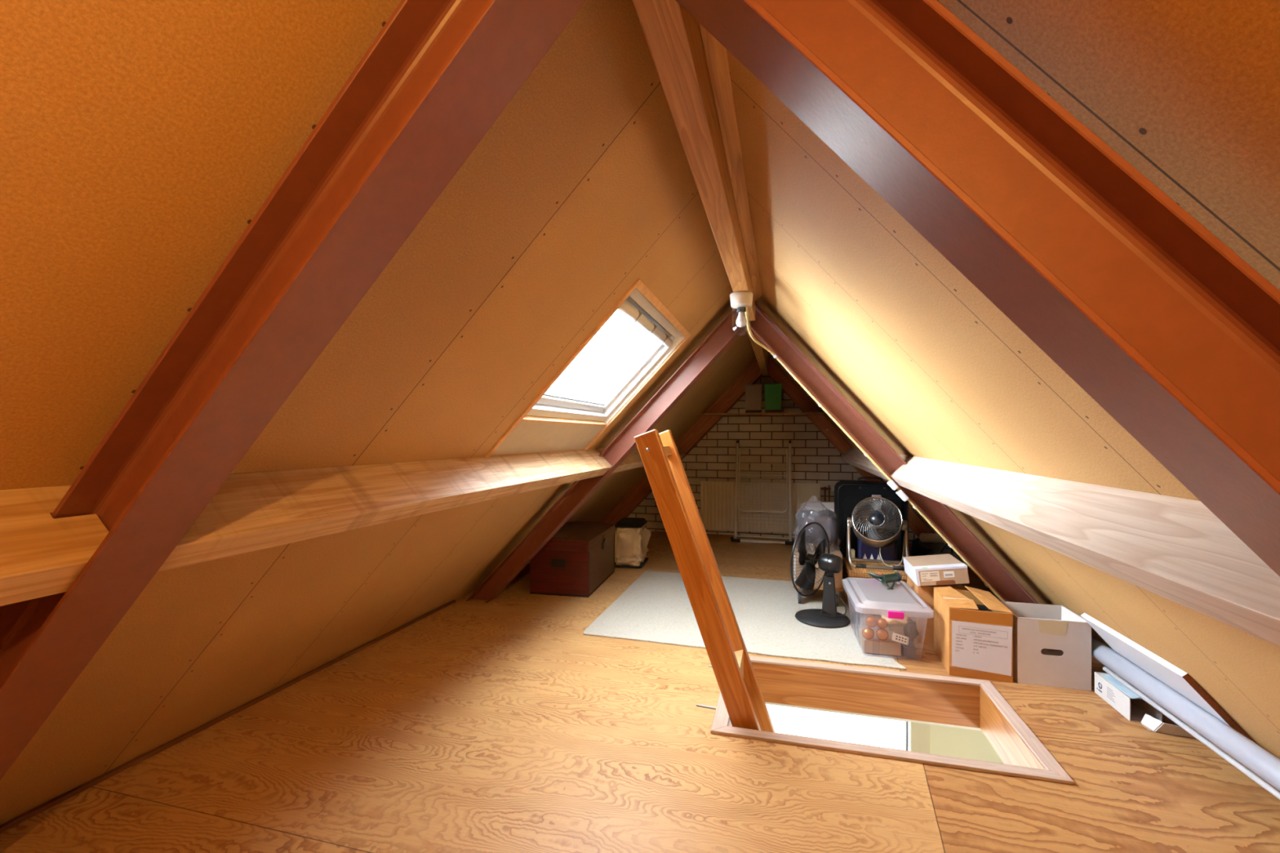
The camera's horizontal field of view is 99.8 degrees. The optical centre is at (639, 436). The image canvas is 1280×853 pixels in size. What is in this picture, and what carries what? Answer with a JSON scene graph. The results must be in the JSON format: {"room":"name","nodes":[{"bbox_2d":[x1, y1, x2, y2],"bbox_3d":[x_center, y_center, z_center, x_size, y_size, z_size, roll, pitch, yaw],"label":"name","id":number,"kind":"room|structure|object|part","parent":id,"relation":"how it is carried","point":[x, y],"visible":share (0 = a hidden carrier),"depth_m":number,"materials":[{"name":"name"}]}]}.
{"room":"attic","nodes":[
{"label":"attic","id":0,"kind":"room"},
{"bbox_2d":[0,0,755,825],"bbox_3d":[-0.601,0.103,2.198,1.900,1.986,7.740,0,0,15],"label":"sloped ceiling","id":1,"kind":"structure","parent":0,"point":[140,140],"depth_m":1.14,"materials":[{"name":"beige wood"}]},
{"bbox_2d":[0,600,455,833],"bbox_3d":[-1.820,1.053,1.063,0.030,0.014,4.920,0,0,15],"label":"baseboard","id":2,"kind":"structure","parent":1,"relation":"attached to","point":[37,811],"depth_m":1.88,"materials":[{"name":"brown wood"}]},
{"bbox_2d":[484,278,690,457],"bbox_3d":[-0.206,-0.282,2.534,0.717,0.729,1.097,0,0,15],"label":"window","id":3,"kind":"structure","parent":1,"relation":"in","point":[554,420],"depth_m":2.55,"materials":[{"name":"white paint"}]},
{"bbox_3d":[-0.404,0.000,2.588,0.028,0.186,1.047,45,10,11],"label":"backing panel","id":4,"kind":"part","parent":3,"relation":"part of","materials":[{"name":"beige wood"}]},
{"bbox_3d":[-0.163,-0.362,2.524,0.068,0.572,0.963,45,10,11],"label":"sash","id":5,"kind":"part","parent":3,"relation":"part of","materials":[{"name":"white paint"}]},
{"bbox_3d":[-0.156,-0.355,2.522,0.108,0.656,1.047,45,10,11],"label":"frame","id":6,"kind":"part","parent":3,"relation":"part of","materials":[{"name":"white paint"}]},
{"bbox_2d":[0,531,1279,852],"bbox_3d":[0.245,1.069,1.973,3.750,0.018,7.740,0,0,15],"label":"floor","id":7,"kind":"structure","parent":0,"point":[499,725],"depth_m":1.69,"materials":[{"name":"brown wood"}]},
{"bbox_2d":[0,0,586,780],"bbox_3d":[-0.887,0.133,0.873,1.773,1.854,0.114,0,0,15],"label":"rafter","id":8,"kind":"object","parent":7,"relation":"on","point":[437,75],"visible":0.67,"depth_m":0.76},
{"bbox_2d":[0,484,108,606],"bbox_3d":[-1.203,0.156,-0.348,0.158,0.155,2.510,0,0,15],"label":"purlin","id":9,"kind":"object","parent":8,"relation":"attached to","point":[42,555],"visible":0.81,"depth_m":0.78,"materials":[{"name":"brown wood"}]},
{"bbox_2d":[529,521,614,597],"bbox_3d":[-0.463,0.866,3.900,0.434,0.388,0.709,0,0,12],"label":"wooden chest","id":10,"kind":"object","parent":7,"relation":"on","point":[579,558],"visible":0.84,"depth_m":3.60,"materials":[{"name":"brown wood"}]},
{"bbox_3d":[-0.543,0.843,3.567,0.105,0.055,0.026,0,0,12],"label":"handle plate","id":11,"kind":"part","parent":10,"relation":"part of","materials":[{"name":"black plastic"}]},
{"bbox_3d":[-0.537,0.902,3.588,0.410,0.285,0.020,0,0,12],"label":"panel","id":12,"kind":"part","parent":10,"relation":"part of","materials":[{"name":"red wood"}]},
{"bbox_3d":[-0.469,0.715,3.911,0.418,0.086,0.688,0,0,12],"label":"lid","id":13,"kind":"part","parent":10,"relation":"part of","materials":[{"name":"brown wood"}]},
{"bbox_3d":[-0.277,0.902,3.871,0.018,0.285,0.640,0,0,12],"label":"panel","id":14,"kind":"part","parent":10,"relation":"part of","materials":[{"name":"brown wood"}]},
{"bbox_2d":[466,307,746,603],"bbox_3d":[-0.247,0.133,3.285,1.773,1.854,0.114,0,0,15],"label":"rafter","id":15,"kind":"object","parent":7,"relation":"on","point":[726,332],"visible":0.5,"depth_m":3.24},
{"bbox_2d":[156,448,611,572],"bbox_3d":[-0.552,0.156,2.102,0.158,0.155,2.432,0,0,15],"label":"purlin","id":16,"kind":"object","parent":15,"relation":"attached to","point":[250,512],"visible":0.7,"depth_m":1.33,"materials":[{"name":"brown wood"}]},
{"bbox_2d":[597,443,685,473],"bbox_3d":[0.093,0.156,4.533,0.158,0.155,2.470,0,0,15],"label":"purlin","id":17,"kind":"object","parent":15,"relation":"attached to","point":[633,460],"visible":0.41,"depth_m":3.79,"materials":[{"name":"brown wood"}]},
{"bbox_2d":[631,0,755,320],"bbox_3d":[0.301,-0.742,1.849,0.069,0.205,2.374,0,0,15],"label":"ridge beam","id":18,"kind":"structure","parent":15,"relation":"attached to","point":[673,36],"depth_m":1.10,"materials":[{"name":"brown wood"}]},
{"bbox_2d":[698,22,762,300],"bbox_3d":[0.354,-0.784,1.835,0.036,0.073,2.374,0,0,15],"label":"board","id":19,"kind":"object","parent":18,"relation":"attached to","point":[716,55],"visible":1,"depth_m":1.37,"materials":[{"name":"brown wood"}]},
{"bbox_2d":[729,291,753,336],"bbox_3d":[0.456,-0.545,2.426,0.104,0.188,0.104,0,0,15],"label":"holder","id":20,"kind":"object","parent":18,"relation":"attached to","point":[739,300],"visible":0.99,"depth_m":2.40,"materials":[{"name":"beige ceramic"}]},
{"bbox_3d":[0.456,-0.525,2.426,0.049,0.071,0.049,0,0,15],"label":"bulb","id":21,"kind":"part","parent":20,"relation":"part of","materials":[{"name":"white glass"}]},
{"bbox_2d":[737,306,746,312],"bbox_3d":[0.456,-0.567,2.426,0.040,0.020,0.040,0,0,15],"label":"bulb socket","id":22,"kind":"object","parent":20,"relation":"attached to","point":[740,309],"depth_m":2.41,"materials":[{"name":"black plastic"}]},
{"bbox_2d":[614,517,648,568],"bbox_3d":[-0.077,0.887,4.488,0.270,0.382,0.380,0,0,11],"label":"bag","id":23,"kind":"object","parent":7,"relation":"on","point":[630,533],"visible":0.98,"depth_m":4.34,"materials":[{"name":"beige fabric"}]},
{"bbox_3d":[-0.075,0.720,4.490,0.236,0.036,0.344,0,0,11],"label":"panel","id":24,"kind":"part","parent":23,"relation":"part of","materials":[{"name":"black fabric"}]},
{"bbox_3d":[-0.075,1.052,4.490,0.244,0.015,0.352,0,0,11],"label":"panel","id":25,"kind":"part","parent":23,"relation":"part of","materials":[{"name":"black fabric"}]},
{"bbox_2d":[696,703,716,709],"bbox_3d":[0.264,1.057,2.104,0.089,0.004,0.012,0,0,19],"label":"latch","id":26,"kind":"object","parent":7,"relation":"on","point":[697,704],"visible":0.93,"depth_m":2.10,"materials":[{"name":"grey metal"}]},
{"bbox_2d":[582,570,906,670],"bbox_3d":[0.623,1.055,3.324,1.581,0.008,1.415,0,0,15],"label":"rug","id":27,"kind":"object","parent":7,"relation":"on","point":[656,607],"visible":0.69,"depth_m":3.04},
{"bbox_2d":[792,573,843,606],"bbox_3d":[1.141,0.995,3.489,0.295,0.112,0.342,0,0,15],"label":"stool","id":28,"kind":"object","parent":27,"relation":"on","point":[799,597],"visible":0.32,"depth_m":3.34,"materials":[{"name":"brown wood"}]},
{"bbox_2d":[793,549,795,585],"bbox_3d":[1.009,0.854,3.522,0.008,0.168,0.275,0,0,15],"label":"board","id":29,"kind":"object","parent":28,"relation":"on","point":[794,559],"visible":0.66,"depth_m":3.39,"materials":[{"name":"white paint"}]},
{"bbox_2d":[795,545,842,588],"bbox_3d":[1.147,0.836,3.482,0.276,0.202,0.260,0,0,15],"label":"cardboard box","id":30,"kind":"object","parent":28,"relation":"on","point":[837,576],"visible":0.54,"depth_m":3.36,"materials":[{"name":"brown cardboard"}]},
{"bbox_2d":[793,498,840,549],"bbox_3d":[1.145,0.558,3.487,0.282,0.344,0.252,0,0,-11],"label":"wrapped item","id":31,"kind":"object","parent":30,"relation":"on","point":[825,518],"visible":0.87,"depth_m":3.42,"materials":[{"name":"grey"}]},
{"bbox_2d":[801,501,834,512],"bbox_3d":[1.577,0.613,4.361,0.524,0.104,0.524,0,0,15],"label":"plastic bowl","id":32,"kind":"object","parent":31,"relation":"on","point":[815,507],"visible":0.23,"depth_m":4.56,"materials":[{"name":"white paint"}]},
{"bbox_2d":[790,521,849,628],"bbox_3d":[1.042,0.777,3.140,0.328,0.547,0.395,0,0,15],"label":"fan","id":33,"kind":"object","parent":27,"relation":"on","point":[827,617],"visible":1,"depth_m":3.07,"materials":[{"name":"black plastic"}]},
{"bbox_3d":[0.948,0.635,3.101,0.037,0.180,0.159,0,0,34],"label":"blade","id":34,"kind":"part","parent":33,"relation":"part of","materials":[{"name":"black plastic"}]},
{"bbox_3d":[0.955,0.821,3.145,0.174,0.160,0.033,0,0,-28],"label":"blade","id":35,"kind":"part","parent":33,"relation":"part of","materials":[{"name":"black plastic"}]},
{"bbox_2d":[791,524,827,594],"bbox_3d":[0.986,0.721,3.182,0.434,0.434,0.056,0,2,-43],"label":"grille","id":36,"kind":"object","parent":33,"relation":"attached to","point":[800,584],"depth_m":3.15,"materials":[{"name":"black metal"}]},
{"bbox_2d":[790,521,830,596],"bbox_3d":[1.017,0.723,3.148,0.437,0.437,0.052,0,2,-43],"label":"grille","id":37,"kind":"object","parent":33,"relation":"attached to","point":[806,580],"depth_m":3.13,"materials":[{"name":"black metal"}]},
{"bbox_3d":[1.069,0.698,3.233,0.169,0.163,0.042,0,2,-43],"label":"blade","id":38,"kind":"part","parent":33,"relation":"part of","materials":[{"name":"black plastic"}]},
{"bbox_3d":[1.093,0.974,3.048,0.150,0.092,0.065,0,0,-15],"label":"power cord","id":39,"kind":"part","parent":33,"relation":"part of","materials":[{"name":"black plastic"}]},
{"bbox_2d":[842,557,906,613],"bbox_3d":[1.456,0.924,3.341,0.344,0.252,0.374,0,0,15],"label":"wicker box","id":40,"kind":"object","parent":27,"relation":"on","point":[850,571],"visible":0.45,"depth_m":3.21,"materials":[{"name":"brown wicker"}]},
{"bbox_2d":[850,548,854,558],"bbox_3d":[1.365,0.766,3.497,0.046,0.062,0.060,0,0,15],"label":"carton","id":41,"kind":"object","parent":40,"relation":"on","point":[852,550],"visible":0.43,"depth_m":3.47,"materials":[{"name":"beige cardboard"}]},
{"bbox_3d":[1.457,0.820,3.342,0.344,0.044,0.372,0,0,15],"label":"lid","id":42,"kind":"part","parent":40,"relation":"part of","materials":[{"name":"wicker"}]},
{"bbox_2d":[857,535,897,560],"bbox_3d":[1.519,0.720,3.460,0.230,0.155,0.072,0,0,15],"label":"bag","id":43,"kind":"object","parent":40,"relation":"on","point":[864,551],"visible":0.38,"depth_m":3.43,"materials":[{"name":"blue fabric"}]},
{"bbox_2d":[845,494,909,570],"bbox_3d":[1.460,0.582,3.323,0.350,0.431,0.267,0,0,15],"label":"fan","id":44,"kind":"object","parent":40,"relation":"on","point":[877,522],"visible":0.99,"depth_m":3.29,"materials":[{"name":"silver metal"}]},
{"bbox_3d":[1.323,0.544,3.403,0.030,0.060,0.060,0,-26,22],"label":"pivot knob","id":45,"kind":"part","parent":44,"relation":"part of","materials":[{"name":"silver metal"}]},
{"bbox_3d":[1.413,0.472,3.368,0.129,0.106,0.046,0,-26,22],"label":"blade","id":46,"kind":"part","parent":44,"relation":"part of","materials":[{"name":"black"}]},
{"bbox_3d":[1.428,0.593,3.298,0.129,0.112,0.046,0,-26,22],"label":"blade","id":47,"kind":"part","parent":44,"relation":"part of","materials":[{"name":"black"}]},
{"bbox_3d":[1.476,0.391,3.365,0.066,0.040,0.057,0,-26,22],"label":"carry handle","id":48,"kind":"part","parent":44,"relation":"part of","materials":[{"name":"grey"}]},
{"bbox_3d":[1.466,0.543,3.341,0.090,0.090,0.125,0,-26,22],"label":"motor","id":49,"kind":"part","parent":44,"relation":"part of","materials":[{"name":"black plastic"}]},
{"bbox_2d":[853,498,900,540],"bbox_3d":[1.432,0.500,3.259,0.274,0.274,0.019,0,-26,22],"label":"grille","id":50,"kind":"object","parent":44,"relation":"attached to","point":[876,518],"depth_m":3.25,"materials":[{"name":"silver metal"}]},
{"bbox_3d":[1.457,0.666,3.317,0.347,0.264,0.199,0,0,15],"label":"stand frame","id":51,"kind":"part","parent":44,"relation":"part of","materials":[{"name":"silver metal"}]},
{"bbox_3d":[1.529,0.502,3.301,0.098,0.135,0.031,0,0,13],"label":"blade","id":52,"kind":"part","parent":44,"relation":"part of","materials":[{"name":"black"}]},
{"bbox_3d":[1.539,0.721,3.298,0.136,0.149,0.052,0,0,29],"label":"power cord","id":53,"kind":"part","parent":44,"relation":"part of","materials":[{"name":"beige plastic"}]},
{"bbox_3d":[1.610,0.544,3.284,0.030,0.060,0.060,0,-26,22],"label":"pivot knob","id":54,"kind":"part","parent":44,"relation":"part of","materials":[{"name":"silver metal"}]},
{"bbox_2d":[842,577,933,652],"bbox_3d":[1.245,0.919,2.758,0.340,0.262,0.566,0,0,13],"label":"tub","id":55,"kind":"object","parent":27,"relation":"on","point":[865,596],"visible":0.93,"depth_m":2.64,"materials":[{"name":"plastic"}]},
{"bbox_2d":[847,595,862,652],"bbox_3d":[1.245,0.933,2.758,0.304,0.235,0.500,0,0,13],"label":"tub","id":56,"kind":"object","parent":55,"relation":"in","point":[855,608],"depth_m":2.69,"materials":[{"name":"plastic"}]},
{"bbox_2d":[860,628,901,656],"bbox_3d":[1.181,1.015,2.661,0.163,0.060,0.170,0,0,15],"label":"carton","id":57,"kind":"object","parent":55,"relation":"in","point":[875,646],"visible":0.72,"depth_m":2.58,"materials":[{"name":"cardboard"}]},
{"bbox_2d":[862,626,874,639],"bbox_3d":[1.104,0.955,2.610,0.056,0.056,0.056,0,0,15],"label":"bauble","id":58,"kind":"object","parent":57,"relation":"on","point":[868,633],"visible":1,"depth_m":2.59,"materials":[{"name":"orange metal"}]},
{"bbox_2d":[865,616,876,627],"bbox_3d":[1.119,0.900,2.612,0.052,0.052,0.052,0,0,15],"label":"bauble","id":59,"kind":"object","parent":58,"relation":"on","point":[870,621],"visible":1,"depth_m":2.60,"materials":[{"name":"orange metal"}]},
{"bbox_2d":[875,628,888,640],"bbox_3d":[1.165,0.954,2.594,0.056,0.056,0.056,0,0,15],"label":"bauble","id":60,"kind":"object","parent":57,"relation":"on","point":[882,634],"visible":1,"depth_m":2.58,"materials":[{"name":"orange metal"}]},
{"bbox_2d":[876,617,888,628],"bbox_3d":[1.165,0.901,2.594,0.049,0.049,0.049,0,0,15],"label":"bauble","id":61,"kind":"object","parent":60,"relation":"on","point":[882,623],"visible":1,"depth_m":2.58,"materials":[{"name":"orange metal"}]},
{"bbox_2d":[867,569,902,589],"bbox_3d":[1.304,0.750,2.844,0.134,0.079,0.141,0,0,-27],"label":"clamp","id":62,"kind":"object","parent":55,"relation":"on","point":[893,578],"visible":1,"depth_m":2.83,"materials":[{"name":"green paint"}]},
{"bbox_3d":[1.246,0.745,2.852,0.076,0.045,0.020,0,0,43],"label":"handle","id":63,"kind":"part","parent":62,"relation":"part of","materials":[{"name":"green paint"}]},
{"bbox_3d":[1.245,0.810,2.758,0.340,0.044,0.540,0,0,13],"label":"lid","id":64,"kind":"part","parent":55,"relation":"part of","materials":[{"name":"plastic"}]},
{"bbox_2d":[880,614,908,626],"bbox_3d":[1.231,0.876,2.617,0.133,0.077,0.114,0,0,15],"label":"folded cloth","id":65,"kind":"object","parent":55,"relation":"in","point":[900,622],"visible":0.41,"depth_m":2.57,"materials":[{"name":"beige fabric"}]},
{"bbox_2d":[891,632,908,644],"bbox_3d":[1.230,0.958,2.547,0.077,0.049,0.023,0,0,15],"label":"remote control","id":66,"kind":"object","parent":55,"relation":"in","point":[896,637],"visible":1,"depth_m":2.54,"materials":[{"name":"beige plastic"}]},
{"bbox_2d":[900,640,915,657],"bbox_3d":[1.288,1.022,2.601,0.055,0.044,0.110,0,0,15],"label":"box","id":67,"kind":"object","parent":55,"relation":"in","point":[908,651],"visible":0.63,"depth_m":2.55,"materials":[{"name":"grey cardboard"}]},
{"bbox_2d":[903,618,918,642],"bbox_3d":[1.299,0.930,2.584,0.062,0.109,0.065,0,0,15],"label":"ornament","id":68,"kind":"object","parent":67,"relation":"on","point":[910,630],"visible":0.97,"depth_m":2.56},
{"bbox_2d":[730,440,795,545],"bbox_3d":[1.239,0.552,5.438,0.633,1.013,0.300,0,0,15],"label":"drying rack","id":69,"kind":"object","parent":7,"relation":"on","point":[788,492],"visible":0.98,"depth_m":5.42,"materials":[{"name":"white metal"}]},
{"bbox_3d":[1.246,0.445,5.465,0.530,0.639,0.192,0,0,15],"label":"frame","id":70,"kind":"part","parent":69,"relation":"part of","materials":[{"name":"white metal"}]},
{"bbox_2d":[810,542,834,546],"bbox_3d":[1.561,0.863,4.376,0.360,0.395,0.380,0,0,15],"label":"cardboard box","id":71,"kind":"object","parent":7,"relation":"on","point":[831,544],"visible":0.02,"depth_m":4.20,"materials":[{"name":"brown cardboard"}]},
{"bbox_2d":[834,476,908,578],"bbox_3d":[1.659,0.677,3.889,0.470,0.766,0.252,0,0,15],"label":"suitcase","id":72,"kind":"object","parent":7,"relation":"on","point":[847,494],"visible":0.46,"depth_m":3.81,"materials":[{"name":"black plastic"}]},
{"bbox_3d":[1.660,0.309,3.894,0.176,0.030,0.016,0,0,15],"label":"handle","id":73,"kind":"part","parent":72,"relation":"part of","materials":[{"name":"black plastic"}]},
{"bbox_2d":[711,656,1074,784],"bbox_3d":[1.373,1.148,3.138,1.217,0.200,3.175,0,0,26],"label":"frame","id":74,"kind":"object","parent":7,"relation":"in","point":[943,700],"visible":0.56,"depth_m":2.31,"materials":[{"name":"brown pine"}]},
{"bbox_2d":[634,429,775,733],"bbox_3d":[0.293,0.691,2.138,0.579,1.432,0.301,0,0,15],"label":"ladder","id":75,"kind":"object","parent":74,"relation":"attached to","point":[746,708],"visible":0.71,"depth_m":2.04,"materials":[{"name":"brown wood"}]},
{"bbox_2d":[749,302,1039,604],"bbox_3d":[1.391,0.135,2.850,1.614,1.850,0.114,0,0,15],"label":"rafter","id":76,"kind":"object","parent":7,"relation":"on","point":[1007,587],"visible":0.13,"depth_m":2.87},
{"bbox_2d":[745,306,1004,601],"bbox_3d":[1.147,0.172,2.793,1.452,1.531,0.521,0,0,-9],"label":"cable","id":77,"kind":"object","parent":76,"relation":"attached to","point":[892,485],"visible":1,"depth_m":2.80,"materials":[{"name":"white plastic"}]},
{"bbox_2d":[887,480,898,490],"bbox_3d":[1.320,0.256,2.818,0.029,0.050,0.044,-42,-10,11],"label":"socket","id":78,"kind":"object","parent":77,"relation":"attached to","point":[891,484],"depth_m":2.80,"materials":[{"name":"white paint"}]},
{"bbox_2d":[842,447,911,480],"bbox_3d":[1.734,0.182,4.097,0.159,0.150,2.470,0,0,15],"label":"purlin","id":79,"kind":"object","parent":76,"relation":"attached to","point":[855,457],"visible":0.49,"depth_m":4.04,"materials":[{"name":"brown wood"}]},
{"bbox_2d":[889,456,1279,646],"bbox_3d":[1.088,0.182,1.666,0.159,0.150,2.432,0,0,15],"label":"purlin","id":80,"kind":"object","parent":76,"relation":"attached to","point":[1175,549],"visible":0.8,"depth_m":0.95,"materials":[{"name":"brown wood"}]},
{"bbox_2d":[910,537,962,585],"bbox_3d":[1.923,0.850,3.525,0.199,0.412,0.606,0,0,15],"label":"holdall","id":81,"kind":"object","parent":7,"relation":"on","point":[918,548],"visible":0.3,"depth_m":3.46,"materials":[{"name":"black fabric"}]},
{"bbox_2d":[919,533,946,542],"bbox_3d":[1.857,0.644,3.408,0.164,0.064,0.056,0,0,-7],"label":"paper roll","id":82,"kind":"object","parent":81,"relation":"on","point":[923,537],"visible":0.74,"depth_m":3.38,"materials":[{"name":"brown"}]},
{"bbox_2d":[906,574,966,644],"bbox_3d":[1.564,0.914,2.857,0.223,0.292,0.255,0,0,15],"label":"cardboard box","id":83,"kind":"object","parent":7,"relation":"on","point":[925,626],"visible":0.27,"depth_m":2.75,"materials":[{"name":"brown cardboard"}]},
{"bbox_2d":[902,554,969,586],"bbox_3d":[1.546,0.700,2.834,0.246,0.117,0.293,0,0,15],"label":"box","id":84,"kind":"object","parent":83,"relation":"on","point":[939,569],"visible":1,"depth_m":2.72,"materials":[{"name":"cardboard"}]},
{"bbox_2d":[933,586,1013,683],"bbox_3d":[1.535,0.899,2.507,0.244,0.321,0.332,0,0,18],"label":"cardboard box","id":85,"kind":"object","parent":7,"relation":"on","point":[973,629],"visible":1,"depth_m":2.37,"materials":[{"name":"beige cardboard"}]},
{"bbox_2d":[961,627,996,633],"bbox_3d":[1.478,0.849,2.351,0.131,0.006,0.001,2,1,18],"label":"print","id":86,"kind":"object","parent":85,"relation":"on","point":[962,628],"depth_m":2.35},
{"bbox_2d":[675,0,1279,577],"bbox_3d":[0.750,0.135,0.438,1.614,1.850,0.114,0,0,15],"label":"steel beam","id":87,"kind":"structure","parent":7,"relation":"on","point":[1171,332],"depth_m":0.52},
{"bbox_2d":[1000,601,1091,690],"bbox_3d":[1.780,0.919,2.395,0.268,0.282,0.246,0,0,15],"label":"box","id":88,"kind":"object","parent":7,"relation":"on","point":[1052,643],"visible":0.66,"depth_m":2.29,"materials":[{"name":"cardboard"}]},
{"bbox_2d":[1094,671,1162,722],"bbox_3d":[1.899,1.018,2.106,0.101,0.084,0.235,0,0,15],"label":"carton","id":89,"kind":"object","parent":7,"relation":"on","point":[1133,709],"visible":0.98,"depth_m":2.08,"materials":[{"name":"grey cardboard"}]},
{"bbox_2d":[1106,687,1115,702],"bbox_3d":[1.850,1.016,2.119,0.001,0.039,0.055,0,0,15],"label":"print","id":90,"kind":"object","parent":89,"relation":"attached to","point":[1110,691],"depth_m":2.12,"materials":[{"name":"grey paper"}]},
{"bbox_2d":[1101,674,1142,699],"bbox_3d":[1.877,0.971,2.088,0.061,0.012,0.200,0,0,15],"label":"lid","id":91,"kind":"object","parent":89,"relation":"on","point":[1113,681],"visible":0.57,"depth_m":2.08,"materials":[{"name":"blue"}]},
{"bbox_2d":[1080,613,1257,744],"bbox_3d":[1.877,0.877,1.922,0.254,0.288,0.592,0,0,15],"label":"shelf board","id":92,"kind":"object","parent":7,"relation":"on","point":[1173,677],"visible":0.71,"depth_m":1.82,"materials":[{"name":"white wood"}]},
{"bbox_2d":[1140,713,1206,739],"bbox_3d":[1.907,1.037,1.925,0.162,0.046,0.072,0,0,21],"label":"tray","id":93,"kind":"object","parent":7,"relation":"on","point":[1150,723],"visible":0.73,"depth_m":1.92,"materials":[{"name":"cardboard"}]},
{"bbox_2d":[1091,635,1279,791],"bbox_3d":[1.744,0.914,1.539,0.082,0.094,1.891,0,0,14],"label":"drain pipe","id":94,"kind":"object","parent":7,"relation":"on","point":[1255,758],"visible":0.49,"depth_m":1.71,"materials":[{"name":"grey plastic"}]},
{"bbox_2d":[1102,666,1279,799],"bbox_3d":[1.727,0.960,1.518,0.017,0.033,1.420,0,0,14],"label":"rod","id":95,"kind":"object","parent":7,"relation":"on","point":[1260,782],"visible":1,"depth_m":1.70,"materials":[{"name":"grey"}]},
{"bbox_2d":[627,374,917,543],"bbox_3d":[1.251,0.062,5.762,3.750,1.996,0.100,0,0,15],"label":"wall","id":96,"kind":"structure","parent":0,"point":[815,459],"depth_m":5.70,"materials":[{"name":"beige brick"}]},
{"bbox_2d":[601,358,763,528],"bbox_3d":[0.393,0.094,5.842,1.848,1.933,0.175,0,0,15],"label":"rafter","id":97,"kind":"object","parent":96,"relation":"attached to","point":[753,373],"visible":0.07,"depth_m":5.69,"materials":[{"name":"brown wood"}]},
{"bbox_2d":[746,299,768,374],"bbox_3d":[0.972,-0.742,4.373,0.069,0.205,2.608,0,0,15],"label":"ridge beam","id":98,"kind":"structure","parent":97,"relation":"attached to","point":[761,353],"depth_m":4.33,"materials":[{"name":"brown wood"}]},
{"bbox_2d":[702,412,824,415],"bbox_3d":[1.231,-0.223,5.423,1.185,0.014,0.195,0,0,15],"label":"wall shelf","id":99,"kind":"object","parent":97,"relation":"attached to","point":[775,413],"visible":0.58,"depth_m":5.35,"materials":[{"name":"brown wood"}]},
{"bbox_2d":[744,383,762,413],"bbox_3d":[1.151,-0.376,5.463,0.174,0.290,0.124,0,0,15],"label":"storage box","id":100,"kind":"object","parent":99,"relation":"on","point":[753,393],"visible":0.88,"depth_m":5.41,"materials":[{"name":"brown cardboard"}]},
{"bbox_3d":[1.151,-0.510,5.463,0.174,0.020,0.124,0,0,15],"label":"lid","id":101,"kind":"part","parent":100,"relation":"part of","materials":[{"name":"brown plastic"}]},
{"bbox_2d":[764,383,782,413],"bbox_3d":[1.337,-0.376,5.413,0.174,0.290,0.124,0,0,15],"label":"storage box","id":102,"kind":"object","parent":99,"relation":"on","point":[773,392],"visible":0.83,"depth_m":5.36,"materials":[{"name":"green plastic"}]},
{"bbox_3d":[1.337,-0.510,5.413,0.174,0.020,0.124,0,0,15],"label":"lid","id":103,"kind":"part","parent":102,"relation":"part of","materials":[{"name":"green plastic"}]},
{"bbox_2d":[700,480,834,533],"bbox_3d":[1.329,0.771,5.636,1.385,0.578,0.099,0,0,15],"label":"radiator","id":104,"kind":"object","parent":96,"relation":"attached to","point":[717,498],"visible":0.71,"depth_m":5.62,"materials":[{"name":"beige paint"}]},
{"bbox_2d":[768,355,933,537],"bbox_3d":[2.102,0.094,5.386,1.687,1.933,0.180,0,0,15],"label":"rafter","id":105,"kind":"object","parent":96,"relation":"attached to","point":[775,373],"visible":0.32,"depth_m":5.38,"materials":[{"name":"brown wood"}]},
{"bbox_2d":[840,448,853,463],"bbox_3d":[2.026,0.190,5.233,0.154,0.147,0.155,0,0,15],"label":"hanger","id":106,"kind":"object","parent":105,"relation":"attached to","point":[851,449],"visible":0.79,"depth_m":5.21,"materials":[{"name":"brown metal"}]},
{"bbox_2d":[764,702,981,730],"bbox_3d":[0.637,1.248,1.404,3.700,0.020,3.640,0,0,15],"label":"trim","id":107,"kind":"structure","parent":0,"point":[766,703],"depth_m":2.41,"materials":[{"name":"white paint"}]},
{"bbox_2d":[907,721,1004,764],"bbox_3d":[1.114,2.449,3.201,3.700,2.422,0.080,0,0,15],"label":"wall","id":108,"kind":"structure","parent":0,"point":[973,744],"depth_m":2.98,"materials":[{"name":"beige paint"}]},
{"bbox_2d":[905,721,929,753],"bbox_3d":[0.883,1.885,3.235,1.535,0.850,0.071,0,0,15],"label":"door","id":109,"kind":"structure","parent":108,"relation":"in","point":[919,733],"depth_m":3.02,"materials":[{"name":"beige paint"}]},
{"bbox_2d":[726,0,1279,759],"bbox_3d":[1.157,0.104,1.731,1.738,1.987,7.740,0,0,15],"label":"sloped ceiling","id":110,"kind":"structure","parent":0,"point":[1187,92],"depth_m":1.14,"materials":[{"name":"beige wood"}]}
]}

